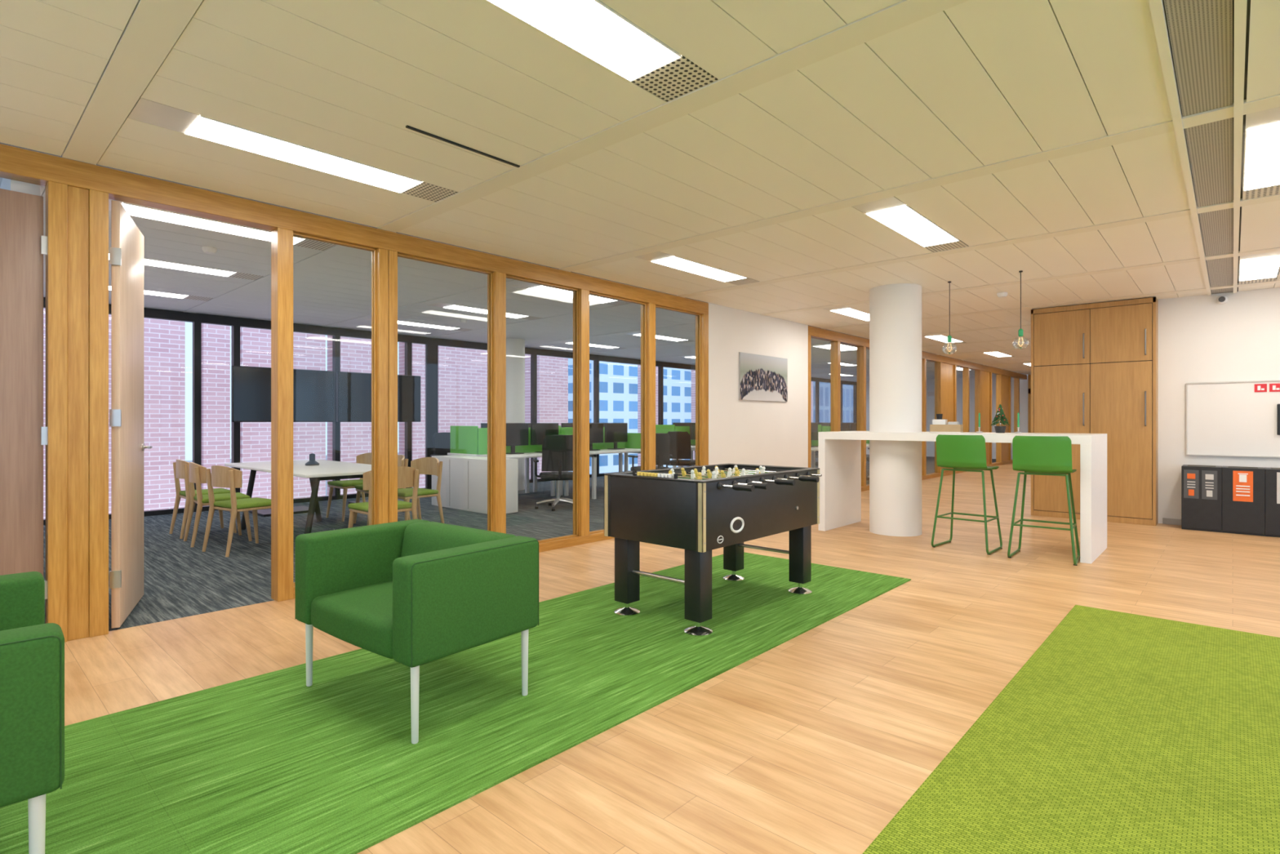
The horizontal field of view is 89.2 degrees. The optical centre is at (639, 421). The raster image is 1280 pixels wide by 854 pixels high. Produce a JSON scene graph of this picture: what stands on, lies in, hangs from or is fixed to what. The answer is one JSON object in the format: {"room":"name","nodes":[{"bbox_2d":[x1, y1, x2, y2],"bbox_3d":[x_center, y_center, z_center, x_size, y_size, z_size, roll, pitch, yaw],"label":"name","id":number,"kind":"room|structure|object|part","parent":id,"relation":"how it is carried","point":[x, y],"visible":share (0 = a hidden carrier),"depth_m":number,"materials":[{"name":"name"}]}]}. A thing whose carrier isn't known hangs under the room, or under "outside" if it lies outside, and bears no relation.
{"room":"common room","nodes":[
{"label":"common room","id":0,"kind":"room"},
{"bbox_2d":[0,177,40,195],"bbox_3d":[-5.418,-0.120,5.434,5.470,2.700,0.120,0,0,42],"label":"wall","id":1,"kind":"structure","parent":0,"point":[6,184],"depth_m":3.60,"materials":[{"name":"white paint"}]},
{"bbox_2d":[0,188,47,599],"bbox_3d":[-3.578,-0.011,3.253,0.109,2.458,0.900,0,0,42],"label":"door","id":2,"kind":"structure","parent":1,"relation":"in","point":[23,243],"depth_m":3.52,"materials":[{"name":"brown wood"}]},
{"bbox_2d":[0,142,1025,382],"bbox_3d":[1.348,-1.528,12.918,5.570,0.124,27.103,0,0,42],"label":"ceiling","id":3,"kind":"structure","parent":0,"point":[332,286],"depth_m":7.82,"materials":[{"name":"paint"}]},
{"bbox_2d":[43,277,213,301],"bbox_3d":[-5.755,-1.477,7.245,0.284,0.022,1.644,0,0,42],"label":"ceiling light panel","id":4,"kind":"object","parent":3,"relation":"in","point":[145,291],"depth_m":7.54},
{"bbox_2d":[108,253,264,279],"bbox_3d":[-4.470,-1.477,6.072,0.284,0.022,1.644,0,0,42],"label":"ceiling light panel","id":5,"kind":"object","parent":3,"relation":"in","point":[150,262],"depth_m":6.28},
{"bbox_2d":[201,245,217,253],"bbox_3d":[-3.647,-1.445,5.497,0.110,0.050,0.110,0,0,42],"label":"smoke detector","id":6,"kind":"object","parent":3,"relation":"attached to","point":[206,249],"visible":1,"depth_m":5.46,"materials":[{"name":"white plastic"}]},
{"bbox_2d":[108,200,336,250],"bbox_3d":[-3.185,-1.477,4.899,0.284,0.022,1.644,0,0,42],"label":"ceiling light panel","id":7,"kind":"object","parent":3,"relation":"in","point":[132,210],"depth_m":4.85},
{"bbox_2d":[365,318,471,331],"bbox_3d":[-3.327,-1.477,9.904,0.284,0.022,1.644,0,0,42],"label":"ceiling light panel","id":8,"kind":"object","parent":3,"relation":"in","point":[403,322],"depth_m":10.00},
{"bbox_2d":[459,319,467,323],"bbox_3d":[-2.549,-1.445,9.369,0.110,0.050,0.110,0,0,42],"label":"smoke detector","id":9,"kind":"object","parent":3,"relation":"attached to","point":[464,321],"visible":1,"depth_m":9.33,"materials":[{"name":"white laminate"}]},
{"bbox_2d":[428,302,542,319],"bbox_3d":[-2.042,-1.477,8.730,0.284,0.022,1.644,0,0,42],"label":"ceiling light panel","id":10,"kind":"object","parent":3,"relation":"in","point":[437,304],"depth_m":8.54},
{"bbox_2d":[511,282,630,305],"bbox_3d":[-0.757,-1.477,7.557,0.284,0.022,1.644,0,0,42],"label":"ceiling light panel","id":11,"kind":"object","parent":3,"relation":"in","point":[528,286],"depth_m":7.40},
{"bbox_2d":[559,341,627,349],"bbox_3d":[-0.900,-1.477,12.562,0.284,0.022,1.644,0,0,42],"label":"ceiling light panel","id":12,"kind":"object","parent":3,"relation":"in","point":[566,342],"depth_m":12.74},
{"bbox_2d":[625,332,695,342],"bbox_3d":[0.385,-1.477,11.389,0.284,0.022,1.644,0,0,42],"label":"ceiling light panel","id":13,"kind":"object","parent":3,"relation":"in","point":[638,334],"depth_m":11.48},
{"bbox_2d":[680,355,695,358],"bbox_3d":[1.528,-1.477,15.221,0.284,0.022,1.644,0,0,42],"label":"ceiling light panel","id":14,"kind":"object","parent":3,"relation":"in","point":[691,357],"depth_m":14.85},
{"bbox_2d":[826,362,857,366],"bbox_3d":[5.240,-1.477,16.706,0.284,0.022,1.644,0,0,42],"label":"ceiling light panel","id":15,"kind":"object","parent":3,"relation":"in","point":[842,363],"depth_m":16.77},
{"bbox_2d":[822,343,869,351],"bbox_3d":[4.098,-1.477,12.874,0.284,0.022,1.644,0,0,42],"label":"ceiling light panel","id":16,"kind":"object","parent":3,"relation":"in","point":[843,346],"depth_m":12.88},
{"bbox_2d":[956,366,973,370],"bbox_3d":[8.953,-1.477,18.191,0.284,0.022,1.644,0,0,42],"label":"ceiling light panel","id":17,"kind":"object","parent":3,"relation":"in","point":[957,368],"depth_m":18.35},
{"bbox_2d":[43,454,995,631],"bbox_3d":[1.338,1.290,12.929,5.740,0.120,27.100,0,0,42],"label":"floor","id":18,"kind":"structure","parent":0,"point":[180,580],"depth_m":6.41,"materials":[{"name":"carpet"}]},
{"bbox_2d":[168,459,236,538],"bbox_3d":[-4.799,0.821,7.128,0.525,0.822,0.521,0,0,42],"label":"dining chair","id":19,"kind":"object","parent":18,"relation":"on","point":[180,467],"visible":0.65,"depth_m":7.02,"materials":[{"name":"wood"}]},
{"bbox_2d":[183,462,252,546],"bbox_3d":[-4.340,0.821,6.669,0.521,0.822,0.525,0,0,-43],"label":"dining chair","id":20,"kind":"object","parent":18,"relation":"on","point":[197,473],"visible":0.87,"depth_m":6.51,"materials":[{"name":"wood"}]},
{"bbox_2d":[201,465,271,556],"bbox_3d":[-3.799,0.821,6.215,0.525,0.822,0.521,0,0,32],"label":"dining chair","id":21,"kind":"object","parent":18,"relation":"on","point":[221,476],"visible":0.86,"depth_m":6.04,"materials":[{"name":"wood"}]},
{"bbox_2d":[231,365,334,516],"bbox_3d":[-4.812,0.260,8.782,0.550,1.940,1.280,0,0,42],"label":"television","id":22,"kind":"object","parent":18,"relation":"on","point":[313,390],"visible":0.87,"depth_m":8.63,"materials":[{"name":"black paint"}]},
{"bbox_2d":[224,459,371,533],"bbox_3d":[-3.560,0.860,7.076,2.400,0.750,1.050,0,0,42],"label":"meeting table","id":23,"kind":"object","parent":18,"relation":"on","point":[326,469],"visible":0.67,"depth_m":6.71,"materials":[{"name":"white laminate"}]},
{"bbox_2d":[305,453,319,465],"bbox_3d":[-3.617,0.420,7.162,0.140,0.130,0.140,0,0,42],"label":"microphone","id":24,"kind":"object","parent":23,"relation":"on","point":[312,461],"visible":1,"depth_m":7.13,"materials":[{"name":"black paint"}]},
{"bbox_2d":[325,452,371,521],"bbox_3d":[-3.653,0.821,8.309,0.525,0.822,0.521,0,0,42],"label":"dining chair","id":25,"kind":"object","parent":18,"relation":"on","point":[366,458],"visible":0.62,"depth_m":8.27,"materials":[{"name":"wood"}]},
{"bbox_2d":[0,143,708,642],"bbox_3d":[-1.580,-0.117,5.485,0.130,2.695,7.070,0,0,42],"label":"frame","id":26,"kind":"object","parent":18,"relation":"on","point":[78,193],"visible":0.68,"depth_m":4.43,"materials":[{"name":"brown wood"}]},
{"bbox_2d":[109,200,152,628],"bbox_3d":[-3.294,-0.041,4.184,0.157,2.518,0.852,0,0,-30],"label":"door","id":27,"kind":"structure","parent":26,"relation":"attached to","point":[126,249],"depth_m":4.02,"materials":[{"name":"beige wood"}]},
{"bbox_2d":[336,371,420,503],"bbox_3d":[-3.922,0.260,9.756,0.550,1.940,1.280,0,0,42],"label":"television","id":28,"kind":"object","parent":18,"relation":"on","point":[353,389],"visible":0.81,"depth_m":9.51,"materials":[{"name":"black paint"}]},
{"bbox_2d":[353,454,410,525],"bbox_3d":[-3.097,0.821,7.801,0.521,0.822,0.525,0,0,-42],"label":"dining chair","id":29,"kind":"object","parent":18,"relation":"on","point":[402,461],"visible":0.31,"depth_m":7.78,"materials":[{"name":"wood"}]},
{"bbox_2d":[347,466,418,528],"bbox_3d":[-2.382,0.821,6.034,0.521,0.822,0.525,0,0,42],"label":"dining chair","id":30,"kind":"object","parent":18,"relation":"on","point":[407,477],"visible":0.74,"depth_m":5.97,"materials":[{"name":"wood"}]},
{"bbox_2d":[397,457,444,523],"bbox_3d":[-2.530,0.821,7.243,0.525,0.822,0.522,0,0,37],"label":"dining chair","id":31,"kind":"object","parent":18,"relation":"on","point":[425,465],"visible":0.6,"depth_m":7.27,"materials":[{"name":"wood"}]},
{"bbox_2d":[430,432,450,456],"bbox_3d":[-3.069,0.707,10.656,0.634,1.045,0.690,0,0,42],"label":"office chair","id":32,"kind":"object","parent":18,"relation":"on","point":[441,441],"visible":0.15,"depth_m":10.76,"materials":[{"name":"metal"}]},
{"bbox_2d":[43,297,857,524],"bbox_3d":[0.307,-0.120,15.834,0.100,2.700,23.200,0,0,42],"label":"frame","id":33,"kind":"object","parent":18,"relation":"on","point":[432,344],"visible":0.38,"depth_m":11.08,"materials":[{"name":"black paint"}]},
{"bbox_2d":[431,454,517,514],"bbox_3d":[-2.361,0.870,9.167,1.550,0.720,0.406,0,0,42],"label":"base cabinet","id":34,"kind":"object","parent":18,"relation":"on","point":[464,482],"visible":0.8,"depth_m":8.88,"materials":[{"name":"white laminate"}]},
{"bbox_2d":[506,337,524,490],"bbox_3d":[-2.302,-0.120,11.716,0.440,2.700,0.440,0,0,42],"label":"column","id":35,"kind":"structure","parent":18,"relation":"on","point":[515,348],"depth_m":11.53,"materials":[{"name":"white paint"}]},
{"bbox_2d":[447,426,592,496],"bbox_3d":[-1.868,0.650,10.115,1.600,1.160,1.580,0,0,42],"label":"office desk","id":36,"kind":"object","parent":18,"relation":"on","point":[472,441],"visible":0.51,"depth_m":9.82,"materials":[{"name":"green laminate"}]},
{"bbox_2d":[480,422,487,427],"bbox_3d":[-2.226,0.258,10.049,0.200,0.460,0.540,0,0,42],"label":"computer monitor","id":37,"kind":"object","parent":36,"relation":"on","point":[482,424],"visible":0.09,"depth_m":9.86,"materials":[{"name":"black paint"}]},
{"bbox_2d":[506,422,528,453],"bbox_3d":[-1.901,0.258,9.753,0.200,0.460,0.540,0,0,42],"label":"computer monitor","id":38,"kind":"object","parent":36,"relation":"on","point":[517,433],"visible":0.65,"depth_m":9.77,"materials":[{"name":"black paint"}]},
{"bbox_2d":[530,422,558,453],"bbox_3d":[-1.496,0.258,10.196,0.200,0.460,0.540,0,0,42],"label":"computer monitor","id":39,"kind":"object","parent":36,"relation":"on","point":[539,431],"visible":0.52,"depth_m":10.12,"materials":[{"name":"black paint"}]},
{"bbox_2d":[533,434,573,511],"bbox_3d":[-1.154,0.707,9.182,0.661,1.045,0.699,0,0,42],"label":"office chair","id":40,"kind":"object","parent":18,"relation":"on","point":[557,450],"visible":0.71,"depth_m":8.93,"materials":[{"name":"fabric"}]},
{"bbox_2d":[533,425,640,499],"bbox_3d":[-0.789,0.650,11.297,1.600,1.160,1.580,0,0,42],"label":"office desk","id":41,"kind":"object","parent":18,"relation":"on","point":[633,445],"visible":0.31,"depth_m":11.26,"materials":[{"name":"white laminate"}]},
{"bbox_2d":[560,422,573,426],"bbox_3d":[-1.147,0.258,11.231,0.200,0.460,0.540,0,0,42],"label":"computer monitor","id":42,"kind":"object","parent":41,"relation":"on","point":[562,424],"visible":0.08,"depth_m":11.09,"materials":[{"name":"black paint"}]},
{"bbox_2d":[589,422,603,450],"bbox_3d":[-0.822,0.258,10.934,0.200,0.460,0.540,0,0,42],"label":"computer monitor","id":43,"kind":"object","parent":41,"relation":"on","point":[596,429],"visible":0.69,"depth_m":10.98,"materials":[{"name":"black paint"}]},
{"bbox_2d":[604,422,627,449],"bbox_3d":[-0.417,0.258,11.377,0.200,0.460,0.540,0,0,42],"label":"computer monitor","id":44,"kind":"object","parent":41,"relation":"on","point":[615,433],"visible":1,"depth_m":11.36,"materials":[{"name":"black paint"}]},
{"bbox_2d":[627,432,672,471],"bbox_3d":[0.165,0.707,10.411,0.690,1.045,0.634,0,0,-28],"label":"office chair","id":45,"kind":"object","parent":18,"relation":"on","point":[662,440],"visible":0.5,"depth_m":10.22,"materials":[{"name":"fabric"}]},
{"bbox_2d":[655,424,695,467],"bbox_3d":[1.220,0.650,13.497,1.600,1.160,1.580,0,0,42],"label":"office desk","id":46,"kind":"object","parent":18,"relation":"on","point":[664,428],"visible":0.14,"depth_m":13.11,"materials":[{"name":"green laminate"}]},
{"bbox_2d":[672,422,689,426],"bbox_3d":[0.862,0.258,13.431,0.200,0.460,0.540,0,0,42],"label":"computer monitor","id":47,"kind":"object","parent":46,"relation":"on","point":[675,424],"visible":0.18,"depth_m":13.41,"materials":[{"name":"black paint"}]},
{"bbox_2d":[689,422,695,445],"bbox_3d":[1.187,0.258,13.135,0.200,0.460,0.540,0,0,42],"label":"computer monitor","id":48,"kind":"object","parent":46,"relation":"on","point":[692,425],"visible":0.28,"depth_m":12.95,"materials":[{"name":"black paint"}]},
{"bbox_2d":[667,431,695,466],"bbox_3d":[0.780,0.707,12.128,0.726,1.045,0.635,0,0,42],"label":"office chair","id":49,"kind":"object","parent":18,"relation":"on","point":[680,447],"visible":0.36,"depth_m":11.87,"materials":[{"name":"fabric"}]},
{"bbox_2d":[810,439,818,467],"bbox_3d":[2.900,0.650,12.370,1.600,1.160,1.580,0,0,42],"label":"office desk","id":50,"kind":"object","parent":18,"relation":"on","point":[814,442],"visible":0.11,"depth_m":12.82,"materials":[{"name":"white laminate"}]},
{"bbox_2d":[810,422,817,447],"bbox_3d":[3.271,0.258,12.451,0.200,0.460,0.540,0,0,42],"label":"computer monitor","id":51,"kind":"object","parent":50,"relation":"on","point":[814,426],"visible":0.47,"depth_m":12.52,"materials":[{"name":"black paint"}]},
{"bbox_2d":[814,451,818,466],"bbox_3d":[3.504,0.707,11.695,0.690,1.045,0.634,0,0,-28],"label":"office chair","id":52,"kind":"object","parent":18,"relation":"on","point":[817,462],"visible":0.09,"depth_m":11.72,"materials":[{"name":"metal"}]},
{"bbox_2d":[817,424,869,447],"bbox_3d":[4.248,0.650,13.847,1.600,1.160,1.580,0,0,42],"label":"office desk","id":53,"kind":"object","parent":18,"relation":"on","point":[824,428],"visible":0.1,"depth_m":13.34,"materials":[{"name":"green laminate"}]},
{"bbox_2d":[817,422,829,431],"bbox_3d":[3.890,0.258,13.781,0.200,0.460,0.540,0,0,42],"label":"computer monitor","id":54,"kind":"object","parent":53,"relation":"on","point":[821,424],"visible":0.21,"depth_m":13.77,"materials":[{"name":"black paint"}]},
{"bbox_2d":[840,422,848,431],"bbox_3d":[4.215,0.258,13.485,0.200,0.460,0.540,0,0,42],"label":"computer monitor","id":55,"kind":"object","parent":53,"relation":"on","point":[844,426],"visible":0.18,"depth_m":13.51,"materials":[{"name":"black paint"}]},
{"bbox_2d":[848,422,857,431],"bbox_3d":[4.620,0.258,13.928,0.200,0.460,0.540,0,0,42],"label":"computer monitor","id":56,"kind":"object","parent":53,"relation":"on","point":[852,426],"visible":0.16,"depth_m":13.80,"materials":[{"name":"black paint"}]},
{"bbox_2d":[866,447,869,480],"bbox_3d":[4.983,0.707,13.326,0.650,1.045,0.719,0,0,42],"label":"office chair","id":57,"kind":"object","parent":18,"relation":"on","point":[867,458],"visible":0.14,"depth_m":13.35,"materials":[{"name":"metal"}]},
{"bbox_2d":[808,325,1026,491],"bbox_3d":[7.355,-0.117,15.269,0.130,2.695,14.330,0,0,42],"label":"frame","id":58,"kind":"object","parent":18,"relation":"on","point":[945,367],"visible":0.56,"depth_m":14.63,"materials":[{"name":"brown wood"}]},
{"bbox_2d":[0,0,1279,374],"bbox_3d":[6.824,-1.523,7.918,9.000,0.134,27.103,0,0,42],"label":"ceiling","id":59,"kind":"structure","parent":0,"point":[1093,150],"depth_m":3.23,"materials":[{"name":"tile"}]},
{"bbox_2d":[127,97,458,202],"bbox_3d":[-1.822,-1.477,3.655,0.284,0.022,1.644,0,0,42],"label":"ceiling light panel","id":60,"kind":"object","parent":59,"relation":"in","point":[144,110],"depth_m":3.49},
{"bbox_2d":[405,124,519,167],"bbox_3d":[-0.929,-1.466,3.482,0.016,0.008,0.690,0,0,42],"label":"diffuser","id":61,"kind":"object","parent":59,"relation":"in","point":[406,126],"depth_m":3.45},
{"bbox_2d":[485,0,717,102],"bbox_3d":[-0.323,-1.477,2.286,0.284,0.022,1.644,0,0,42],"label":"ceiling light panel","id":62,"kind":"object","parent":59,"relation":"in","point":[592,28],"depth_m":2.51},
{"bbox_2d":[635,251,759,284],"bbox_3d":[0.605,-1.477,6.313,0.284,0.022,1.644,0,0,42],"label":"ceiling light panel","id":63,"kind":"object","parent":59,"relation":"in","point":[658,257],"depth_m":6.22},
{"bbox_2d":[823,306,869,321],"bbox_3d":[3.033,-1.477,8.971,0.284,0.022,1.644,0,0,42],"label":"ceiling light panel","id":64,"kind":"object","parent":59,"relation":"in","point":[844,310],"depth_m":8.73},
{"bbox_2d":[852,196,968,252],"bbox_3d":[2.104,-1.477,4.944,0.284,0.022,1.644,0,0,42],"label":"ceiling light panel","id":65,"kind":"object","parent":59,"relation":"in","point":[891,212],"depth_m":4.83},
{"bbox_2d":[921,333,966,343],"bbox_3d":[5.460,-1.477,11.630,0.284,0.022,1.644,0,0,42],"label":"ceiling light panel","id":66,"kind":"object","parent":59,"relation":"in","point":[939,337],"depth_m":11.48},
{"bbox_2d":[942,281,956,355],"bbox_3d":[3.257,-1.085,6.830,0.140,0.770,0.140,0,0,42],"label":"pendant lamp","id":67,"kind":"object","parent":59,"relation":"hanging from","point":[948,343],"visible":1,"depth_m":6.84,"materials":[{"name":"black paint"}]},
{"bbox_2d":[981,351,1013,357],"bbox_3d":[7.888,-1.477,14.288,0.284,0.022,1.644,0,0,42],"label":"ceiling light panel","id":68,"kind":"object","parent":59,"relation":"in","point":[996,353],"depth_m":14.30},
{"bbox_2d":[996,292,1008,297],"bbox_3d":[4.157,-1.445,7.444,0.110,0.050,0.110,0,0,42],"label":"smoke detector","id":69,"kind":"object","parent":59,"relation":"attached to","point":[1000,295],"visible":1,"depth_m":7.41,"materials":[{"name":"white plastic"}]},
{"bbox_2d":[1012,270,1029,349],"bbox_3d":[3.725,-1.085,6.349,0.140,0.770,0.140,0,0,42],"label":"pendant lamp","id":70,"kind":"object","parent":59,"relation":"hanging from","point":[1020,336],"visible":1,"depth_m":6.36,"materials":[{"name":"black paint"}]},
{"bbox_2d":[1238,251,1279,284],"bbox_3d":[5.987,-1.477,6.274,0.284,0.022,1.644,0,0,42],"label":"ceiling light panel","id":71,"kind":"object","parent":59,"relation":"in","point":[1262,267],"depth_m":6.18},
{"bbox_2d":[1242,106,1279,199],"bbox_3d":[3.559,-1.477,3.616,0.284,0.022,1.644,0,0,42],"label":"ceiling light panel","id":72,"kind":"object","parent":59,"relation":"in","point":[1261,169],"depth_m":3.57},
{"bbox_2d":[64,462,1279,853],"bbox_3d":[6.803,1.290,7.939,9.060,0.120,27.100,0,0,42],"label":"floor","id":73,"kind":"structure","parent":0,"point":[813,743],"depth_m":3.18,"materials":[{"name":"brown wood"}]},
{"bbox_2d":[0,551,911,853],"bbox_3d":[-1.104,1.226,2.721,1.620,0.008,7.730,0,0,42],"label":"rug","id":74,"kind":"object","parent":73,"relation":"on","point":[272,762],"visible":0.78,"depth_m":2.62,"materials":[{"name":"carpet"}]},
{"bbox_2d":[0,571,64,853],"bbox_3d":[-1.998,0.862,1.727,0.960,0.721,0.657,0,0,45],"label":"armchair","id":75,"kind":"object","parent":74,"relation":"on","point":[32,651],"visible":1,"depth_m":1.59,"materials":[{"name":"green fabric"}]},
{"bbox_2d":[294,519,538,743],"bbox_3d":[-1.024,0.862,2.949,0.960,0.721,0.657,0,0,38],"label":"armchair","id":76,"kind":"object","parent":74,"relation":"on","point":[413,593],"visible":1,"depth_m":2.75,"materials":[{"name":"green fabric"}]},
{"bbox_3d":[-1.067,0.846,2.896,0.678,0.162,0.522,0,0,38],"label":"seat","id":77,"kind":"part","parent":76,"relation":"part of","materials":[{"name":"green fabric"}]},
{"bbox_2d":[604,463,822,635],"bbox_3d":[0.532,0.765,4.423,1.240,0.913,1.402,0,0,42],"label":"foosball table","id":78,"kind":"object","parent":74,"relation":"on","point":[698,510],"visible":1,"depth_m":4.02,"materials":[{"name":"black laminate"}]},
{"bbox_2d":[632,471,677,478],"bbox_3d":[0.089,0.323,3.931,0.340,0.028,0.025,0,0,42],"label":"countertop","id":79,"kind":"structure","parent":78,"relation":"on","point":[634,473],"depth_m":3.91,"materials":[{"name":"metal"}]},
{"bbox_3d":[0.534,0.542,4.422,0.799,0.390,1.398,0,0,42],"label":"trim","id":80,"kind":"part","parent":78,"relation":"part of","materials":[{"name":"wood"}]},
{"bbox_2d":[869,283,921,536],"bbox_3d":[2.830,-0.120,7.193,0.540,2.700,0.540,0,0,42],"label":"column","id":81,"kind":"structure","parent":73,"relation":"on","point":[895,309],"depth_m":6.96,"materials":[{"name":"white paint"}]},
{"bbox_2d":[817,431,1106,564],"bbox_3d":[3.276,0.675,6.813,2.550,1.110,0.960,0,0,42],"label":"bar table","id":82,"kind":"object","parent":73,"relation":"on","point":[839,451],"visible":0.93,"depth_m":6.75,"materials":[{"name":"white laminate"}]},
{"bbox_2d":[929,413,963,432],"bbox_3d":[3.306,0.020,7.002,0.300,0.200,0.180,0,0,34],"label":"storage box","id":83,"kind":"object","parent":82,"relation":"on","point":[939,425],"visible":1,"depth_m":6.95,"materials":[{"name":"beige cardboard"}]},
{"bbox_2d":[975,413,982,432],"bbox_3d":[3.595,0.015,6.873,0.070,0.210,0.070,0,0,42],"label":"candle holder","id":84,"kind":"object","parent":82,"relation":"on","point":[979,427],"visible":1,"depth_m":6.87,"materials":[{"name":"metal"}]},
{"bbox_2d":[991,404,1009,432],"bbox_3d":[3.714,-0.028,6.697,0.175,0.295,0.175,0,0,42],"label":"tree","id":85,"kind":"object","parent":82,"relation":"on","point":[1000,415],"visible":1,"depth_m":6.67,"materials":[{"name":"plant"}]},
{"bbox_2d":[1014,412,1022,432],"bbox_3d":[3.874,0.015,6.646,0.070,0.210,0.070,0,0,42],"label":"candle holder","id":86,"kind":"object","parent":82,"relation":"on","point":[1018,413],"visible":0.96,"depth_m":6.64,"materials":[{"name":"metal"}]},
{"bbox_2d":[931,434,1002,555],"bbox_3d":[3.175,0.679,6.302,0.532,1.101,0.493,0,0,42],"label":"bar stool","id":87,"kind":"object","parent":73,"relation":"on","point":[962,452],"visible":1,"depth_m":6.18,"materials":[{"name":"green plastic"}]},
{"bbox_2d":[1027,374,1031,432],"bbox_3d":[13.278,-0.115,19.509,2.800,2.690,0.120,0,0,42],"label":"frame","id":88,"kind":"object","parent":73,"relation":"on","point":[1028,375],"visible":0.14,"depth_m":20.38,"materials":[{"name":"brown wood"}]},
{"bbox_2d":[1007,435,1079,565],"bbox_3d":[3.649,0.679,5.842,0.532,1.101,0.493,0,0,42],"label":"bar stool","id":89,"kind":"object","parent":73,"relation":"on","point":[1051,455],"visible":1,"depth_m":5.71,"materials":[{"name":"green plastic"}]},
{"bbox_2d":[862,604,1279,853],"bbox_3d":[1.534,1.226,0.326,3.373,0.008,7.750,0,0,42],"label":"rug","id":90,"kind":"object","parent":73,"relation":"on","point":[1122,732],"visible":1,"depth_m":2.40,"materials":[{"name":"carpet"}]},
{"bbox_2d":[1031,297,1158,525],"bbox_3d":[5.670,-0.115,8.148,1.285,2.690,0.316,0,0,42],"label":"tall cabinet","id":91,"kind":"object","parent":73,"relation":"on","point":[1095,366],"visible":0.94,"depth_m":7.96,"materials":[{"name":"brown wood"}]},
{"bbox_2d":[1181,464,1222,532],"bbox_3d":[6.410,0.868,7.404,0.342,0.724,0.359,0,0,42],"label":"recycling bin","id":92,"kind":"object","parent":73,"relation":"on","point":[1201,485],"visible":0.98,"depth_m":7.28,"materials":[{"name":"metal"}]},
{"bbox_2d":[1222,466,1265,536],"bbox_3d":[6.664,0.868,7.173,0.342,0.724,0.359,0,0,42],"label":"recycling bin","id":93,"kind":"object","parent":73,"relation":"on","point":[1243,488],"visible":1,"depth_m":7.04,"materials":[{"name":"black laminate"}]},
{"bbox_2d":[1264,466,1279,537],"bbox_3d":[6.917,0.868,6.942,0.342,0.724,0.359,0,0,42],"label":"recycling bin","id":94,"kind":"object","parent":73,"relation":"on","point":[1272,475],"visible":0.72,"depth_m":6.89,"materials":[{"name":"black laminate"}]},
{"bbox_2d":[708,302,808,467],"bbox_3d":[1.667,-0.120,9.033,0.120,2.700,2.550,0,0,42],"label":"wall","id":95,"kind":"structure","parent":0,"point":[746,432],"depth_m":8.80,"materials":[{"name":"white paint"}]},
{"bbox_2d":[738,351,787,401],"bbox_3d":[1.721,-0.595,8.984,0.026,0.630,1.230,0,0,42],"label":"picture","id":96,"kind":"object","parent":95,"relation":"attached to","point":[761,377],"visible":1,"depth_m":8.93,"materials":[{"name":"paper"}]},
{"bbox_2d":[840,373,857,376],"bbox_3d":[6.383,-1.477,20.537,0.284,0.022,1.644,0,0,42],"label":"ceiling light panel","id":97,"kind":"object","parent":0,"point":[841,374],"depth_m":20.83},
{"bbox_2d":[866,374,1027,459],"bbox_3d":[11.338,-0.120,21.538,8.500,2.700,0.100,0,0,42],"label":"wall","id":98,"kind":"structure","parent":0,"point":[930,382],"depth_m":21.71,"materials":[{"name":"white paint"}]},
{"bbox_2d":[1157,287,1279,523],"bbox_3d":[7.633,-0.120,6.653,6.100,2.700,0.120,0,0,42],"label":"wall","id":99,"kind":"structure","parent":0,"point":[1201,339],"depth_m":7.55,"materials":[{"name":"white paint"}]},
{"bbox_2d":[1162,517,1181,524],"bbox_3d":[8.023,1.195,6.206,4.720,0.070,0.015,0,0,42],"label":"baseboard","id":100,"kind":"structure","parent":99,"relation":"attached to","point":[1165,521],"depth_m":7.73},
{"bbox_2d":[1216,295,1227,304],"bbox_3d":[6.649,-1.390,7.415,0.100,0.100,0.079,0,0,42],"label":"security camera","id":101,"kind":"object","parent":99,"relation":"attached to","point":[1221,300],"visible":1,"depth_m":7.40,"materials":[{"name":"white plastic"}]},
{"bbox_2d":[1186,379,1279,457],"bbox_3d":[6.933,-0.028,7.177,1.368,0.853,0.049,0,0,42],"label":"whiteboard","id":102,"kind":"object","parent":99,"relation":"attached to","point":[1224,418],"visible":1,"depth_m":7.38,"materials":[{"name":"white paint"}]},
{"bbox_2d":[1254,383,1266,391],"bbox_3d":[6.899,-0.370,7.214,0.100,0.090,0.009,0,0,42],"label":"safety sign","id":103,"kind":"object","parent":102,"relation":"attached to","point":[1258,387],"visible":1,"depth_m":7.21,"materials":[{"name":"plastic"}]},
{"bbox_2d":[1269,383,1279,391],"bbox_3d":[6.988,-0.370,7.133,0.100,0.090,0.009,0,0,42],"label":"safety sign","id":104,"kind":"object","parent":102,"relation":"attached to","point":[1273,387],"visible":1,"depth_m":7.13,"materials":[{"name":"plastic"}]},
{"label":"outside","id":105,"kind":"structure","parent":0,"visible":0},
{"bbox_2d":[185,452,398,500],"bbox_3d":[-64.220,15.330,160.204,289.100,0.200,450.000,0,0,42],"label":"ground","id":106,"kind":"structure","parent":105,"point":[397,452],"depth_m":167.02,"materials":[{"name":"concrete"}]},
{"bbox_2d":[43,308,813,519],"bbox_3d":[-1.316,5.980,17.690,0.600,18.500,24.110,0,0,42],"label":"brick building","id":107,"kind":"structure","parent":106,"relation":"on","point":[462,372],"depth_m":11.41,"materials":[{"name":"brick"}]},
{"bbox_2d":[568,358,691,474],"bbox_3d":[-1.570,-2.770,81.330,16.000,36.000,26.000,0,0,42],"label":"office building","id":108,"kind":"structure","parent":106,"relation":"on","point":[618,382],"depth_m":69.32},
{"bbox_2d":[813,381,853,422],"bbox_3d":[24.728,1.230,110.130,32.000,28.000,44.000,0,0,42],"label":"office building","id":109,"kind":"structure","parent":106,"relation":"on","point":[824,388],"depth_m":87.09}
]}

